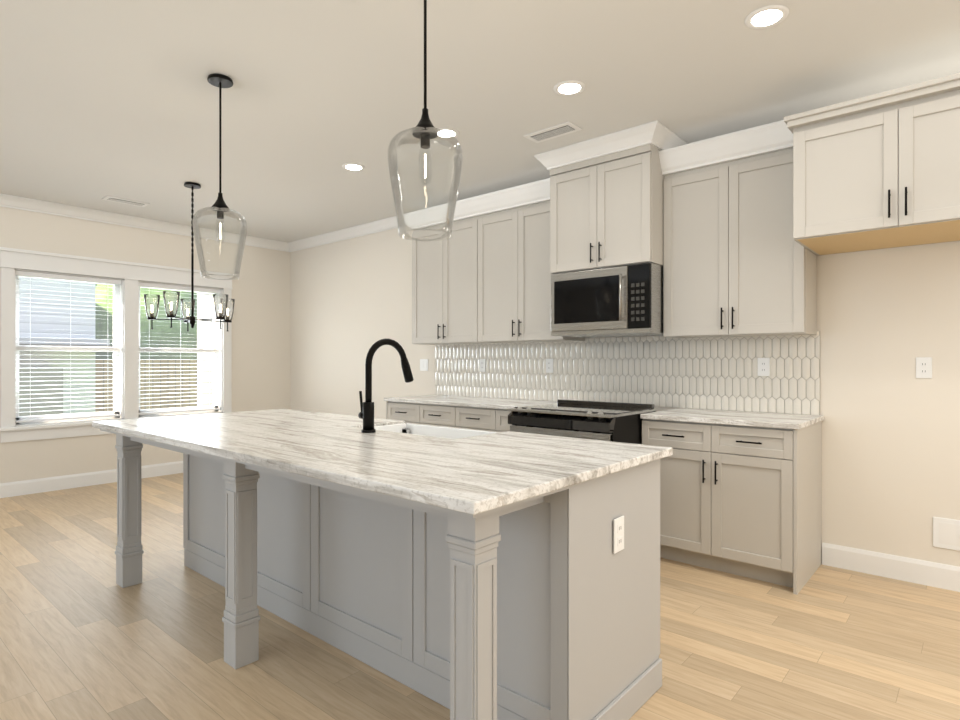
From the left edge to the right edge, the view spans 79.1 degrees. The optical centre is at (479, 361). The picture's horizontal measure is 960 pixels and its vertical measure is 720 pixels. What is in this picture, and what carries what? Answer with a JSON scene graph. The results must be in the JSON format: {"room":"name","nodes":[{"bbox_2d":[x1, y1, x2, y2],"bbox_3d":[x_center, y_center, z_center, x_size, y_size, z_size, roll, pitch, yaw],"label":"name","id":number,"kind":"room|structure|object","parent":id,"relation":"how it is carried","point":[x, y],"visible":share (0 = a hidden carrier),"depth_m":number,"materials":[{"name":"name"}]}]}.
{"room":"kitchen","nodes":[
{"label":"kitchen","id":0,"kind":"room"},
{"bbox_2d":[0,206,289,482],"bbox_3d":[-5.001,-0.134,4.700,0.160,2.760,7.600,0,0,41],"label":"wall","id":1,"kind":"structure","parent":0,"point":[261,339],"depth_m":6.36,"materials":[{"name":"white paint"}]},
{"bbox_2d":[0,461,182,497],"bbox_3d":[-4.935,1.180,4.642,0.016,0.132,7.600,0,0,41],"label":"baseboard","id":2,"kind":"structure","parent":1,"relation":"attached to","point":[10,489],"depth_m":5.73,"materials":[{"name":"white wood"}]},
{"bbox_2d":[0,247,232,442],"bbox_3d":[-3.705,-0.149,6.141,0.195,1.780,2.205,0,0,41],"label":"window","id":3,"kind":"structure","parent":1,"relation":"in","point":[131,275],"depth_m":5.95,"materials":[{"name":"white wood"}]},
{"bbox_2d":[16,271,121,422],"bbox_3d":[-4.052,-0.137,5.749,0.061,1.416,0.878,0,0,41],"label":"window blind","id":4,"kind":"object","parent":3,"relation":"attached to","point":[65,277],"visible":0.83,"depth_m":5.75,"materials":[{"name":"white plastic"}]},
{"bbox_2d":[139,282,220,414],"bbox_3d":[-3.370,-0.137,6.538,0.061,1.416,0.883,0,0,41],"label":"window blind","id":5,"kind":"object","parent":3,"relation":"attached to","point":[173,287],"visible":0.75,"depth_m":6.53,"materials":[{"name":"white plastic"}]},
{"bbox_2d":[16,276,218,424],"bbox_3d":[-3.756,-0.127,6.185,0.060,1.441,1.931,0,0,41],"label":"window","id":6,"kind":"structure","parent":1,"relation":"attached to","point":[116,320],"depth_m":6.05,"materials":[{"name":"white plastic"}]},
{"bbox_2d":[0,193,287,251],"bbox_3d":[-4.909,-1.464,4.620,0.085,0.100,7.600,0,0,41],"label":"crown molding","id":7,"kind":"structure","parent":1,"relation":"attached to","point":[64,210],"depth_m":6.00,"materials":[{"name":"white wood"}]},
{"bbox_2d":[0,473,959,719],"bbox_3d":[-1.159,1.296,1.377,10.320,0.100,7.920,0,0,41],"label":"floor","id":8,"kind":"structure","parent":0,"point":[84,635],"depth_m":2.55,"materials":[{"name":"brown wood"}]},
{"bbox_2d":[100,429,661,719],"bbox_3d":[-0.693,0.804,2.727,2.761,0.884,1.112,0,0,41],"label":"kitchen island","id":9,"kind":"object","parent":8,"relation":"on","point":[464,574],"depth_m":2.13,"materials":[{"name":"grey paint"}]},
{"bbox_2d":[92,409,672,516],"bbox_3d":[-0.699,0.347,2.724,2.816,0.030,1.160,0,0,41],"label":"island countertop","id":10,"kind":"structure","parent":9,"relation":"on","point":[485,472],"depth_m":2.09,"materials":[{"name":"white stone"}]},
{"bbox_2d":[358,338,413,432],"bbox_3d":[-0.456,0.110,2.828,0.101,0.442,0.311,0,0,41],"label":"faucet","id":11,"kind":"object","parent":10,"relation":"on","point":[366,414],"visible":1,"depth_m":2.72,"materials":[{"name":"black metal"}]},
{"bbox_2d":[360,421,499,436],"bbox_3d":[-0.260,0.468,2.874,0.732,0.248,0.383,0,0,41],"label":"sink","id":12,"kind":"object","parent":10,"relation":"in","point":[401,427],"depth_m":3.08,"materials":[{"name":"white ceramic"}]},
{"bbox_2d":[386,403,459,427],"bbox_3d":[-0.304,0.804,5.243,0.928,0.884,0.627,0,0,41],"label":"base cabinet","id":13,"kind":"object","parent":8,"relation":"on","point":[415,413],"depth_m":4.98,"materials":[{"name":"grey paint"}]},
{"bbox_2d":[384,395,556,410],"bbox_3d":[-0.015,0.347,4.981,1.730,0.030,0.645,0,0,41],"label":"countertop","id":14,"kind":"structure","parent":13,"relation":"on","point":[440,400],"depth_m":4.84,"materials":[{"name":"white stone"}]},
{"bbox_2d":[460,407,511,431],"bbox_3d":[0.300,0.804,4.720,0.910,0.884,0.627,0,0,41],"label":"base cabinet","id":15,"kind":"object","parent":8,"relation":"on","point":[474,418],"depth_m":4.54,"materials":[{"name":"grey paint"}]},
{"bbox_2d":[508,399,655,443],"bbox_3d":[0.659,0.764,3.845,0.758,0.963,0.687,0,0,41],"label":"range","id":16,"kind":"object","parent":8,"relation":"on","point":[608,421],"visible":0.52,"depth_m":3.65,"materials":[{"name":"black metal"}]},
{"bbox_2d":[642,419,821,594],"bbox_3d":[1.563,0.804,3.628,0.886,0.884,0.627,0,0,41],"label":"base cabinet","id":17,"kind":"object","parent":8,"relation":"on","point":[740,493],"depth_m":3.34,"materials":[{"name":"grey paint"}]},
{"bbox_2d":[640,408,823,430],"bbox_3d":[1.562,0.347,3.617,0.900,0.030,0.645,0,0,41],"label":"countertop","id":18,"kind":"structure","parent":17,"relation":"on","point":[786,422],"depth_m":3.45,"materials":[{"name":"white stone"}]},
{"bbox_2d":[0,0,959,242],"bbox_3d":[-1.159,-1.564,1.377,10.320,0.100,7.920,0,0,41],"label":"ceiling","id":19,"kind":"structure","parent":0,"point":[100,100],"depth_m":3.18,"materials":[{"name":"white paint"}]},
{"bbox_2d":[102,196,148,206],"bbox_3d":[-3.342,-1.508,5.486,0.160,0.010,0.360,0,0,41],"label":"ceiling vent","id":20,"kind":"object","parent":19,"relation":"in","point":[115,199],"depth_m":5.46,"materials":[{"name":"white metal"}]},
{"bbox_2d":[144,182,234,330],"bbox_3d":[-2.438,-0.891,4.977,0.713,1.244,0.691,0,0,41],"label":"dining chandelier","id":21,"kind":"object","parent":19,"relation":"hanging from","point":[191,319],"visible":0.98,"depth_m":4.91,"materials":[{"name":"black metal"}]},
{"bbox_2d":[192,73,246,279],"bbox_3d":[-1.391,-0.981,3.111,0.268,1.064,0.268,0,0,41],"label":"pendant light","id":22,"kind":"object","parent":19,"relation":"hanging from","point":[219,208],"visible":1,"depth_m":3.09,"materials":[{"name":"clear glass"}]},
{"bbox_2d":[342,163,364,170],"bbox_3d":[-0.982,-1.509,4.516,0.175,0.008,0.175,0,0,35],"label":"recessed light","id":23,"kind":"object","parent":19,"relation":"in","point":[348,166],"depth_m":4.50,"materials":[{"name":"white plastic"}]},
{"bbox_2d":[387,0,462,240],"bbox_3d":[-0.196,-0.981,2.077,0.268,1.064,0.268,0,0,41],"label":"pendant light","id":24,"kind":"object","parent":19,"relation":"hanging from","point":[424,133],"visible":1,"depth_m":2.04,"materials":[{"name":"clear glass"}]},
{"bbox_2d":[438,128,458,136],"bbox_3d":[-0.225,-1.509,3.848,0.175,0.008,0.175,0,0,35],"label":"recessed light","id":25,"kind":"object","parent":19,"relation":"in","point":[454,132],"depth_m":3.80,"materials":[{"name":"white plastic"}]},
{"bbox_2d":[523,121,581,142],"bbox_3d":[0.478,-1.508,3.835,0.360,0.010,0.160,0,0,41],"label":"ceiling vent","id":26,"kind":"object","parent":19,"relation":"in","point":[559,130],"depth_m":3.82,"materials":[{"name":"white metal"}]},
{"bbox_2d":[553,80,585,95],"bbox_3d":[0.495,-1.509,3.212,0.175,0.008,0.175,0,0,35],"label":"recessed light","id":27,"kind":"object","parent":19,"relation":"in","point":[569,87],"depth_m":3.20,"materials":[{"name":"white"}]},
{"bbox_2d":[745,5,788,28],"bbox_3d":[1.259,-1.509,2.551,0.175,0.008,0.175,0,0,35],"label":"recessed light","id":28,"kind":"object","parent":19,"relation":"in","point":[766,16],"depth_m":2.54,"materials":[{"name":"white plastic"}]},
{"bbox_2d":[290,226,959,566],"bbox_3d":[1.379,-0.134,4.311,10.320,2.760,0.160,0,0,41],"label":"wall","id":29,"kind":"structure","parent":0,"point":[886,317],"depth_m":3.46,"materials":[{"name":"white paint"}]},
{"bbox_2d":[288,178,547,251],"bbox_3d":[-0.826,-1.464,6.056,4.200,0.100,0.085,0,0,41],"label":"crown molding","id":30,"kind":"structure","parent":29,"relation":"attached to","point":[389,223],"depth_m":6.64,"materials":[{"name":"white wood"}]},
{"bbox_2d":[420,359,427,370],"bbox_3d":[-0.568,0.036,5.882,0.118,0.118,0.009,0,0,41],"label":"outlet","id":31,"kind":"object","parent":29,"relation":"attached to","point":[423,362],"depth_m":5.88,"materials":[{"name":"white plastic"}]},
{"bbox_2d":[408,197,483,344],"bbox_3d":[-0.210,-0.780,5.353,0.888,1.230,0.315,0,0,41],"label":"upper cabinet","id":32,"kind":"object","parent":29,"relation":"attached to","point":[448,274],"depth_m":5.20,"materials":[{"name":"grey paint"}]},
{"bbox_2d":[484,181,584,343],"bbox_3d":[0.386,-0.780,4.837,0.930,1.230,0.315,0,0,41],"label":"upper cabinet","id":33,"kind":"object","parent":29,"relation":"attached to","point":[517,283],"depth_m":4.69,"materials":[{"name":"grey paint"}]},
{"bbox_2d":[548,125,679,276],"bbox_3d":[0.976,-1.080,4.208,0.781,0.867,0.518,0,0,41],"label":"upper cabinet","id":34,"kind":"object","parent":29,"relation":"attached to","point":[606,194],"depth_m":3.95,"materials":[{"name":"grey paint"}]},
{"bbox_2d":[551,263,662,337],"bbox_3d":[0.959,-0.415,4.189,0.773,0.454,0.547,0,0,41],"label":"microwave","id":35,"kind":"object","parent":34,"relation":"attached to","point":[623,301],"visible":1,"depth_m":3.96,"materials":[{"name":"silver metal"}]},
{"bbox_2d":[435,331,819,414],"bbox_3d":[0.824,0.072,4.676,3.359,0.517,0.014,0,0,41],"label":"tile backsplash","id":36,"kind":"structure","parent":29,"relation":"attached to","point":[718,373],"depth_m":4.29,"materials":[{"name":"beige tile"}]},
{"bbox_2d":[480,359,485,371],"bbox_3d":[0.023,0.036,5.357,0.072,0.118,0.008,0,0,41],"label":"outlet","id":37,"kind":"object","parent":36,"relation":"attached to","point":[482,361],"depth_m":5.35,"materials":[{"name":"white plastic"}]},
{"bbox_2d":[546,359,552,372],"bbox_3d":[0.582,0.036,4.872,0.072,0.118,0.008,0,0,41],"label":"outlet","id":38,"kind":"object","parent":36,"relation":"attached to","point":[549,362],"depth_m":4.87,"materials":[{"name":"white plastic"}]},
{"bbox_2d":[758,358,769,375],"bbox_3d":[1.845,0.036,3.780,0.072,0.118,0.008,0,0,41],"label":"outlet","id":39,"kind":"object","parent":36,"relation":"attached to","point":[763,366],"depth_m":3.78,"materials":[{"name":"white plastic"}]},
{"bbox_2d":[689,120,782,143],"bbox_3d":[3.279,-1.464,2.505,4.765,0.100,0.085,0,0,41],"label":"crown molding","id":40,"kind":"structure","parent":29,"relation":"attached to","point":[781,120],"depth_m":3.85,"materials":[{"name":"white wood"}]},
{"bbox_2d":[663,121,816,337],"bbox_3d":[1.652,-0.780,3.742,0.848,1.230,0.315,0,0,41],"label":"upper cabinet","id":41,"kind":"object","parent":29,"relation":"attached to","point":[735,234],"depth_m":3.60,"materials":[{"name":"grey paint"}]},
{"bbox_2d":[788,77,959,256],"bbox_3d":[2.231,-0.970,3.051,0.923,0.630,0.628,0,0,41],"label":"upper cabinet","id":42,"kind":"object","parent":29,"relation":"attached to","point":[875,173],"depth_m":2.89,"materials":[{"name":"grey paint"}]},
{"bbox_2d":[822,542,959,591],"bbox_3d":[3.603,1.180,2.272,3.967,0.132,0.016,0,0,41],"label":"baseboard","id":43,"kind":"structure","parent":29,"relation":"attached to","point":[933,574],"depth_m":3.33,"materials":[{"name":"white wood"}]},
{"bbox_2d":[916,357,931,378],"bbox_3d":[2.481,0.036,3.247,0.072,0.118,0.008,0,0,41],"label":"outlet","id":44,"kind":"object","parent":29,"relation":"attached to","point":[923,364],"depth_m":3.24,"materials":[{"name":"white plastic"}]},
{"bbox_2d":[933,517,959,550],"bbox_3d":[2.552,0.940,3.178,0.111,0.165,0.020,0,0,41],"label":"wall plate","id":45,"kind":"object","parent":29,"relation":"attached to","point":[946,533],"depth_m":3.18,"materials":[{"name":"white plastic"}]},
{"label":"outside","id":46,"kind":"structure","parent":0,"visible":0},
{"bbox_3d":[-13.864,1.856,17.390,29.830,0.020,50.000,0,0,41],"label":"ground","id":47,"kind":"structure","parent":46,"visible":0},
{"bbox_2d":[19,277,112,415],"bbox_3d":[-10.430,-0.154,8.007,5.300,4.000,8.300,0,0,41],"label":"house","id":48,"kind":"structure","parent":47,"relation":"on","point":[50,334],"depth_m":9.38,"materials":[{"name":"white"}]},
{"bbox_2d":[95,360,212,411],"bbox_3d":[-2.400,0.906,16.068,0.100,1.880,15.000,0,0,41],"label":"fence","id":49,"kind":"object","parent":47,"relation":"on","point":[100,392],"depth_m":11.46,"materials":[{"name":"brown wood"}]},
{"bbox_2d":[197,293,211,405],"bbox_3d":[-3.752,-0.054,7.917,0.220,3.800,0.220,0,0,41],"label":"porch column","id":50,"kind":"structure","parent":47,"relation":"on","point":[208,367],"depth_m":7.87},
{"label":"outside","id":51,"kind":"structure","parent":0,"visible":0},
{"bbox_2d":[95,284,212,359],"bbox_3d":[-4.952,-0.899,17.733,4.337,4.570,19.362,0,0,41],"label":"trees","id":52,"kind":"object","parent":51,"point":[147,330],"depth_m":12.35,"materials":[{"name":"green plant"}]}
]}

